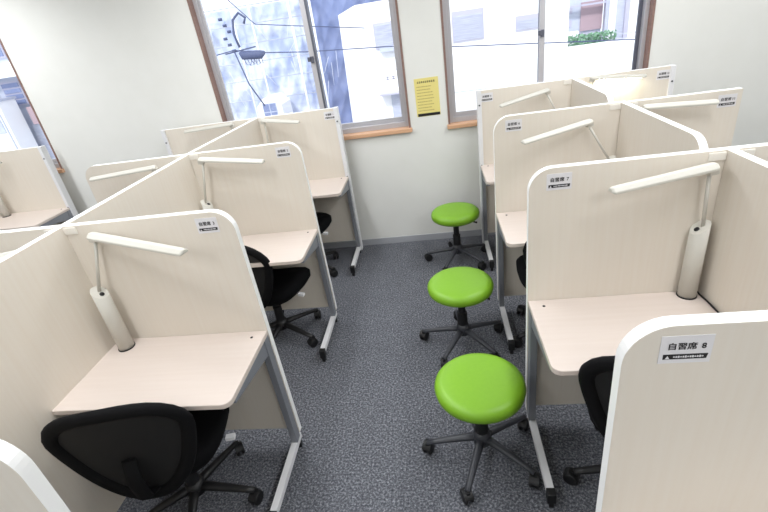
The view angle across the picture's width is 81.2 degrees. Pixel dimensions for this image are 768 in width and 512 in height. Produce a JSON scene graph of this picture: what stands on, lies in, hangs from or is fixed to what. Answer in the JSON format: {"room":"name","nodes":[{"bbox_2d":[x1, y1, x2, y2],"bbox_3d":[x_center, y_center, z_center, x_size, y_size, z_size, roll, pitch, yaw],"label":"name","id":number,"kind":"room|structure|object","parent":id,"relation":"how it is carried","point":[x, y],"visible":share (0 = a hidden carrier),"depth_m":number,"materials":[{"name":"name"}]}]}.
{"room":"study room","nodes":[
{"label":"study room","id":0,"kind":"room"},
{"bbox_2d":[117,234,604,511],"bbox_3d":[-0.871,1.385,1.660,9.200,0.120,6.338,-5,28,8],"label":"floor","id":1,"kind":"structure","parent":0,"point":[366,413],"depth_m":2.27,"materials":[{"name":"carpet"}]},
{"bbox_2d":[0,225,58,252],"bbox_3d":[-1.554,0.567,1.917,0.693,1.271,0.447,-5,28,8],"label":"study carrel","id":2,"kind":"object","parent":1,"relation":"on","point":[10,240],"visible":0.1,"depth_m":1.78,"materials":[{"name":"beige laminate"}]},
{"bbox_2d":[0,250,14,258],"bbox_3d":[-1.483,0.206,1.867,0.420,0.492,0.085,-6,27,5],"label":"desk lamp","id":3,"kind":"object","parent":2,"relation":"on","point":[3,254],"visible":0.02,"depth_m":1.75,"materials":[{"name":"grey plastic"}]},
{"bbox_2d":[0,224,125,511],"bbox_3d":[-1.232,0.617,1.581,0.030,1.141,1.030,-5,28,8],"label":"divider panel","id":4,"kind":"object","parent":2,"relation":"attached to","point":[53,332],"visible":0.45,"depth_m":1.63,"materials":[{"name":"beige laminate"}]},
{"bbox_2d":[0,439,70,511],"bbox_3d":[-0.909,0.851,1.068,0.712,1.171,0.035,-5,28,8],"label":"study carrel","id":5,"kind":"object","parent":4,"relation":"attached to","point":[23,487],"visible":1,"depth_m":0.80,"materials":[{"name":"beige laminate"}]},
{"bbox_2d":[0,145,78,230],"bbox_3d":[-3.179,-0.259,3.988,0.671,1.273,0.461,-5,28,8],"label":"study carrel","id":6,"kind":"object","parent":1,"relation":"on","point":[33,191],"visible":0.56,"depth_m":3.98,"materials":[{"name":"beige laminate"}]},
{"bbox_2d":[0,161,10,217],"bbox_3d":[-3.370,-0.587,3.944,0.279,0.502,0.068,-2,28,14],"label":"desk lamp","id":7,"kind":"object","parent":6,"relation":"on","point":[4,211],"visible":1,"depth_m":4.04,"materials":[{"name":"grey plastic"}]},
{"bbox_2d":[86,154,184,203],"bbox_3d":[-1.455,0.079,2.825,0.684,1.271,0.447,-5,28,8],"label":"study carrel","id":8,"kind":"object","parent":1,"relation":"on","point":[104,189],"visible":0.12,"depth_m":2.75,"materials":[{"name":"beige laminate"}]},
{"bbox_2d":[89,165,157,181],"bbox_3d":[-1.468,-0.273,2.740,0.480,0.530,0.068,-8,27,2],"label":"desk lamp","id":9,"kind":"object","parent":8,"relation":"on","point":[153,168],"visible":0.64,"depth_m":2.62,"materials":[{"name":"grey plastic"}]},
{"bbox_2d":[63,153,203,223],"bbox_3d":[-1.140,0.131,2.487,0.030,1.141,1.035,-5,28,8],"label":"divider panel","id":10,"kind":"object","parent":8,"relation":"attached to","point":[174,187],"visible":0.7,"depth_m":2.34,"materials":[{"name":"beige laminate"}]},
{"bbox_2d":[41,402,263,511],"bbox_3d":[-0.879,0.744,1.827,0.580,0.856,0.564,-10,27,-3],"label":"office chair","id":11,"kind":"object","parent":1,"relation":"on","point":[146,450],"visible":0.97,"depth_m":1.55,"materials":[{"name":"black fabric"}]},
{"bbox_2d":[52,209,302,511],"bbox_3d":[-0.841,0.508,1.816,0.693,1.271,0.447,-5,28,8],"label":"study carrel","id":12,"kind":"object","parent":1,"relation":"on","point":[196,320],"visible":0.98,"depth_m":1.80,"materials":[{"name":"beige laminate"}]},
{"bbox_2d":[86,232,187,351],"bbox_3d":[-0.917,0.153,1.762,0.534,0.524,0.102,0,28,16],"label":"desk lamp","id":13,"kind":"object","parent":12,"relation":"on","point":[109,312],"visible":1,"depth_m":1.79,"materials":[{"name":"grey plastic"}]},
{"bbox_2d":[160,118,253,155],"bbox_3d":[-1.361,-0.416,3.743,0.806,1.273,0.461,-5,28,8],"label":"study carrel","id":14,"kind":"object","parent":1,"relation":"on","point":[177,142],"visible":0.22,"depth_m":3.68,"materials":[{"name":"beige laminate"}]},
{"bbox_2d":[184,122,234,132],"bbox_3d":[-1.329,-0.786,3.657,0.458,0.554,0.069,-7,27,4],"label":"desk lamp","id":15,"kind":"object","parent":14,"relation":"on","point":[231,125],"visible":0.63,"depth_m":3.53,"materials":[{"name":"grey plastic"}]},
{"bbox_2d":[187,117,263,153],"bbox_3d":[-1.016,-0.360,3.393,0.030,1.141,1.042,-3,28,11],"label":"divider panel","id":16,"kind":"object","parent":14,"relation":"attached to","point":[249,133],"visible":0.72,"depth_m":3.26,"materials":[{"name":"beige laminate"}]},
{"bbox_2d":[189,142,337,361],"bbox_3d":[-0.754,0.021,2.725,0.678,1.271,0.447,-5,28,8],"label":"study carrel","id":17,"kind":"object","parent":1,"relation":"on","point":[271,204],"visible":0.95,"depth_m":2.73,"materials":[{"name":"beige laminate"}]},
{"bbox_2d":[197,157,264,209],"bbox_3d":[-0.876,-0.331,2.660,0.469,0.542,0.068,-3,28,12],"label":"desk lamp","id":18,"kind":"object","parent":17,"relation":"on","point":[205,204],"visible":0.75,"depth_m":2.55,"materials":[{"name":"grey plastic"}]},
{"bbox_2d":[244,245,320,347],"bbox_3d":[-0.741,0.179,2.871,0.580,0.856,0.564,3,30,22],"label":"office chair","id":19,"kind":"object","parent":1,"relation":"on","point":[276,287],"visible":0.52,"depth_m":2.78,"materials":[{"name":"black fabric"}]},
{"bbox_2d":[258,106,362,275],"bbox_3d":[-0.612,-0.477,3.637,0.651,1.273,0.461,-5,28,8],"label":"study carrel","id":20,"kind":"object","parent":1,"relation":"on","point":[318,134],"visible":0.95,"depth_m":3.64,"materials":[{"name":"beige laminate"}]},
{"bbox_2d":[260,119,299,143],"bbox_3d":[-0.781,-0.829,3.581,0.329,0.549,0.068,-2,28,14],"label":"desk lamp","id":21,"kind":"object","parent":20,"relation":"on","point":[263,121],"visible":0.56,"depth_m":3.46,"materials":[{"name":"grey plastic"}]},
{"bbox_2d":[316,212,338,276],"bbox_3d":[-0.693,-0.242,3.666,0.580,0.856,0.564,3,30,22],"label":"office chair","id":22,"kind":"object","parent":1,"relation":"on","point":[324,219],"visible":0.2,"depth_m":3.69,"materials":[{"name":"black fabric"}]},
{"bbox_2d":[424,202,485,270],"bbox_3d":[0.575,-0.168,3.584,0.542,0.452,0.528,-5,28,8],"label":"stool","id":23,"kind":"object","parent":1,"relation":"on","point":[455,214],"visible":0.84,"depth_m":3.48,"materials":[{"name":"green leather"}]},
{"bbox_2d":[419,267,503,367],"bbox_3d":[0.455,0.330,2.663,0.533,0.452,0.510,-5,28,8],"label":"stool","id":24,"kind":"object","parent":1,"relation":"on","point":[460,288],"visible":0.89,"depth_m":2.55,"materials":[{"name":"green leather"}]},
{"bbox_2d":[422,353,539,504],"bbox_3d":[0.402,0.706,1.958,0.514,0.452,0.537,-5,28,8],"label":"stool","id":25,"kind":"object","parent":1,"relation":"on","point":[480,390],"visible":0.99,"depth_m":1.85,"materials":[{"name":"green leather"}]},
{"bbox_2d":[513,241,526,347],"bbox_3d":[0.995,0.096,2.509,0.580,0.856,0.564,-5,28,8],"label":"office chair","id":26,"kind":"object","parent":1,"relation":"on","point":[521,261],"visible":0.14,"depth_m":2.62,"materials":[{"name":"black fabric"}]},
{"bbox_2d":[476,78,571,270],"bbox_3d":[1.065,-0.574,3.318,0.660,1.273,0.461,-5,28,8],"label":"study carrel","id":27,"kind":"object","parent":1,"relation":"on","point":[488,101],"visible":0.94,"depth_m":3.28,"materials":[{"name":"beige laminate"}]},
{"bbox_2d":[499,88,555,108],"bbox_3d":[1.079,-0.928,3.250,0.491,0.515,0.076,-9,27,0],"label":"desk lamp","id":28,"kind":"object","parent":27,"relation":"on","point":[547,91],"visible":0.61,"depth_m":3.13,"materials":[{"name":"grey plastic"}]},
{"bbox_2d":[493,101,620,353],"bbox_3d":[0.973,-0.115,2.467,0.643,1.271,0.447,-5,28,8],"label":"study carrel","id":29,"kind":"object","parent":1,"relation":"on","point":[515,163],"visible":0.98,"depth_m":2.45,"materials":[{"name":"beige laminate"}]},
{"bbox_2d":[521,119,615,159],"bbox_3d":[0.984,-0.460,2.398,0.519,0.497,0.081,-10,27,-1],"label":"desk lamp","id":30,"kind":"object","parent":29,"relation":"on","point":[588,123],"visible":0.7,"depth_m":2.29,"materials":[{"name":"grey plastic"}]},
{"bbox_2d":[562,356,614,485],"bbox_3d":[0.990,0.560,1.620,0.580,0.856,0.564,8,32,30],"label":"office chair","id":31,"kind":"object","parent":1,"relation":"on","point":[595,376],"visible":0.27,"depth_m":1.46,"materials":[{"name":"black"}]},
{"bbox_2d":[570,78,613,106],"bbox_3d":[1.383,-0.525,3.099,0.031,1.241,0.810,-4,28,8],"label":"divider panel","id":32,"kind":"object","parent":1,"relation":"on","point":[583,93],"visible":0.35,"depth_m":2.87,"materials":[{"name":"beige laminate"}]},
{"bbox_2d":[525,147,726,507],"bbox_3d":[0.895,0.322,1.652,0.638,1.271,0.447,-5,28,8],"label":"study carrel","id":33,"kind":"object","parent":1,"relation":"on","point":[601,264],"visible":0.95,"depth_m":1.66,"materials":[{"name":"beige laminate"}]},
{"bbox_2d":[608,162,719,312],"bbox_3d":[0.963,0.010,1.473,0.398,0.524,0.399,-5,28,8],"label":"desk lamp","id":34,"kind":"object","parent":33,"relation":"on","point":[699,232],"visible":0.97,"depth_m":1.57,"materials":[{"name":"grey plastic"}]},
{"bbox_2d":[698,146,767,312],"bbox_3d":[1.197,0.343,1.380,0.030,1.141,0.892,-5,28,8],"label":"divider panel","id":35,"kind":"object","parent":33,"relation":"attached to","point":[734,274],"visible":0.44,"depth_m":1.46,"materials":[{"name":"beige laminate"}]},
{"bbox_2d":[576,64,676,101],"bbox_3d":[1.740,-0.629,3.223,0.648,1.273,0.461,-5,28,8],"label":"study carrel","id":36,"kind":"object","parent":1,"relation":"on","point":[659,81],"visible":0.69,"depth_m":3.13,"materials":[{"name":"beige laminate"}]},
{"bbox_2d":[589,74,646,84],"bbox_3d":[1.615,-0.998,3.176,0.399,0.558,0.068,-2,28,13],"label":"desk lamp","id":37,"kind":"object","parent":36,"relation":"on","point":[592,79],"visible":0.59,"depth_m":3.05,"materials":[{"name":"grey plastic"}]},
{"bbox_2d":[616,101,707,158],"bbox_3d":[1.286,-0.067,2.249,0.030,1.241,0.820,-5,28,8],"label":"divider panel","id":38,"kind":"object","parent":1,"relation":"on","point":[641,132],"visible":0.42,"depth_m":2.02,"materials":[{"name":"beige laminate"}]},
{"bbox_2d":[595,310,767,511],"bbox_3d":[0.812,0.749,0.856,0.648,1.271,0.447,-5,28,8],"label":"study carrel","id":39,"kind":"object","parent":1,"relation":"on","point":[687,425],"visible":1,"depth_m":0.87,"materials":[{"name":"beige laminate"}]},
{"bbox_2d":[625,87,742,148],"bbox_3d":[1.577,-0.157,2.368,0.545,1.271,0.447,-5,28,8],"label":"study carrel","id":40,"kind":"object","parent":1,"relation":"on","point":[716,123],"visible":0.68,"depth_m":2.28,"materials":[{"name":"beige laminate"}]},
{"bbox_2d":[642,99,718,110],"bbox_3d":[1.487,-0.525,2.326,0.358,0.539,0.068,-2,28,13],"label":"desk lamp","id":41,"kind":"object","parent":40,"relation":"on","point":[648,107],"visible":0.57,"depth_m":2.20,"materials":[{"name":"grey plastic"}]},
{"bbox_2d":[732,143,767,161],"bbox_3d":[1.556,0.268,1.558,0.640,1.271,0.447,-5,28,8],"label":"study carrel","id":42,"kind":"object","parent":1,"relation":"on","point":[760,150],"visible":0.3,"depth_m":1.48,"materials":[{"name":"beige laminate"}]},
{"bbox_2d":[0,0,767,242],"bbox_3d":[-0.796,-1.245,3.715,8.800,2.600,0.160,-5,28,8],"label":"wall","id":43,"kind":"structure","parent":0,"point":[102,79],"depth_m":3.61,"materials":[{"name":"white paint"}]},
{"bbox_2d":[0,39,64,172],"bbox_3d":[-3.903,-1.306,3.946,1.839,1.350,0.150,-5,28,8],"label":"window","id":44,"kind":"structure","parent":43,"relation":"in","point":[56,162],"depth_m":3.87,"materials":[{"name":"brown wood"}]},
{"bbox_2d":[187,0,412,139],"bbox_3d":[-0.633,-1.570,3.485,1.574,1.362,0.150,-5,28,8],"label":"window","id":45,"kind":"structure","parent":43,"relation":"in","point":[401,124],"depth_m":3.57,"materials":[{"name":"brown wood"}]},
{"bbox_2d":[323,229,495,248],"bbox_3d":[-0.629,-0.088,4.223,8.800,0.058,0.008,-5,28,8],"label":"baseboard","id":46,"kind":"structure","parent":43,"relation":"attached to","point":[467,233],"depth_m":4.10,"materials":[{"name":"grey plastic"}]},
{"bbox_2d":[414,76,440,116],"bbox_3d":[0.340,-1.246,3.511,0.186,0.287,0.003,-5,28,8],"label":"poster","id":47,"kind":"object","parent":43,"relation":"attached to","point":[426,89],"visible":1,"depth_m":3.51,"materials":[{"name":"yellow paper"}]},
{"bbox_2d":[440,0,655,128],"bbox_3d":[1.157,-1.712,3.234,1.489,1.375,0.150,-5,28,8],"label":"window","id":48,"kind":"structure","parent":43,"relation":"in","point":[646,8],"depth_m":3.32,"materials":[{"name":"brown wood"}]},
{"label":"outside","id":49,"kind":"structure","parent":0,"visible":0},
{"bbox_3d":[4.442,-14.850,39.962,120.000,0.100,75.800,-5,28,8],"label":"ground","id":50,"kind":"structure","parent":49,"visible":0},
{"bbox_2d":[0,96,37,151],"bbox_3d":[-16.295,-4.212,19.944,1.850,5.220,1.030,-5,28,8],"label":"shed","id":51,"kind":"object","parent":50,"relation":"on","point":[15,133],"visible":0.31,"depth_m":19.05,"materials":[{"name":"white"}]},
{"bbox_2d":[0,44,54,158],"bbox_3d":[-15.765,-6.747,21.397,6.000,8.200,4.300,-5,28,8],"label":"house","id":52,"kind":"structure","parent":50,"relation":"on","point":[10,86],"depth_m":19.38,"materials":[{"name":"white"}]},
{"bbox_2d":[257,92,292,116],"bbox_3d":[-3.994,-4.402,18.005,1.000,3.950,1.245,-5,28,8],"label":"house","id":53,"kind":"structure","parent":50,"relation":"on","point":[278,103],"depth_m":16.81,"materials":[{"name":"white"}]},
{"bbox_2d":[204,0,381,123],"bbox_3d":[-4.585,-8.091,20.623,11.523,8.218,6.395,-5,28,8],"label":"scaffolded building","id":54,"kind":"structure","parent":50,"relation":"on","point":[291,74],"depth_m":17.60,"materials":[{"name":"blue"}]},
{"bbox_2d":[338,0,634,121],"bbox_3d":[5.068,-6.114,15.840,12.430,6.450,4.000,-5,28,8],"label":"building","id":55,"kind":"structure","parent":50,"relation":"on","point":[371,73],"depth_m":14.14,"materials":[{"name":"white"}]},
{"bbox_2d":[568,0,638,45],"bbox_3d":[11.406,-11.022,22.543,7.000,7.200,2.120,-5,28,8],"label":"apartment building","id":56,"kind":"structure","parent":50,"relation":"on","point":[585,16],"depth_m":21.52,"materials":[{"name":"white concrete"}]},
{"bbox_2d":[571,31,635,44],"bbox_3d":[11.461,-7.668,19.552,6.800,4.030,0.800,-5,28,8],"label":"rooftop railing","id":57,"kind":"object","parent":50,"relation":"on","point":[635,31],"visible":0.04,"depth_m":18.91,"materials":[{"name":"grey metal"}]},
{"bbox_3d":[8.637,-6.708,19.090,2.400,3.540,0.800,-5,28,8],"label":"planter","id":58,"kind":"object","parent":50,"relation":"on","visible":0},
{"bbox_2d":[568,30,616,46],"bbox_3d":[8.292,-8.588,18.115,1.894,0.847,0.798,-5,28,8],"label":"hedge","id":59,"kind":"object","parent":58,"relation":"on","point":[596,34],"visible":0.34,"depth_m":17.86,"materials":[{"name":"green plant"}]},
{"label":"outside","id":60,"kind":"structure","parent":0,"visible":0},
{"bbox_2d":[217,39,634,55],"bbox_3d":[1.106,-4.843,10.645,18.002,1.384,0.028,-5,28,8],"label":"overhead cable","id":61,"kind":"object","parent":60,"point":[616,39],"visible":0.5,"depth_m":10.49,"materials":[{"name":"black plastic"}]},
{"bbox_2d":[218,12,264,65],"bbox_3d":[-3.451,-5.253,10.870,1.011,1.194,0.200,-5,28,8],"label":"junction box","id":62,"kind":"object","parent":61,"relation":"hanging from","point":[254,54],"visible":0.99,"depth_m":10.92,"materials":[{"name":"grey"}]},
{"bbox_2d":[233,50,264,105],"bbox_3d":[-3.359,-4.432,11.188,0.464,1.381,0.031,-5,28,8],"label":"overhead cable","id":63,"kind":"object","parent":62,"relation":"hanging from","point":[233,50],"visible":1,"depth_m":11.18,"materials":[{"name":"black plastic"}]},
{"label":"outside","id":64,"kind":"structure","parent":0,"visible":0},
{"bbox_2d":[228,0,364,28],"bbox_3d":[-2.397,-6.021,10.584,3.710,1.667,0.024,-5,28,8],"label":"overhead cable","id":65,"kind":"object","parent":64,"point":[228,0],"visible":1,"depth_m":10.77,"materials":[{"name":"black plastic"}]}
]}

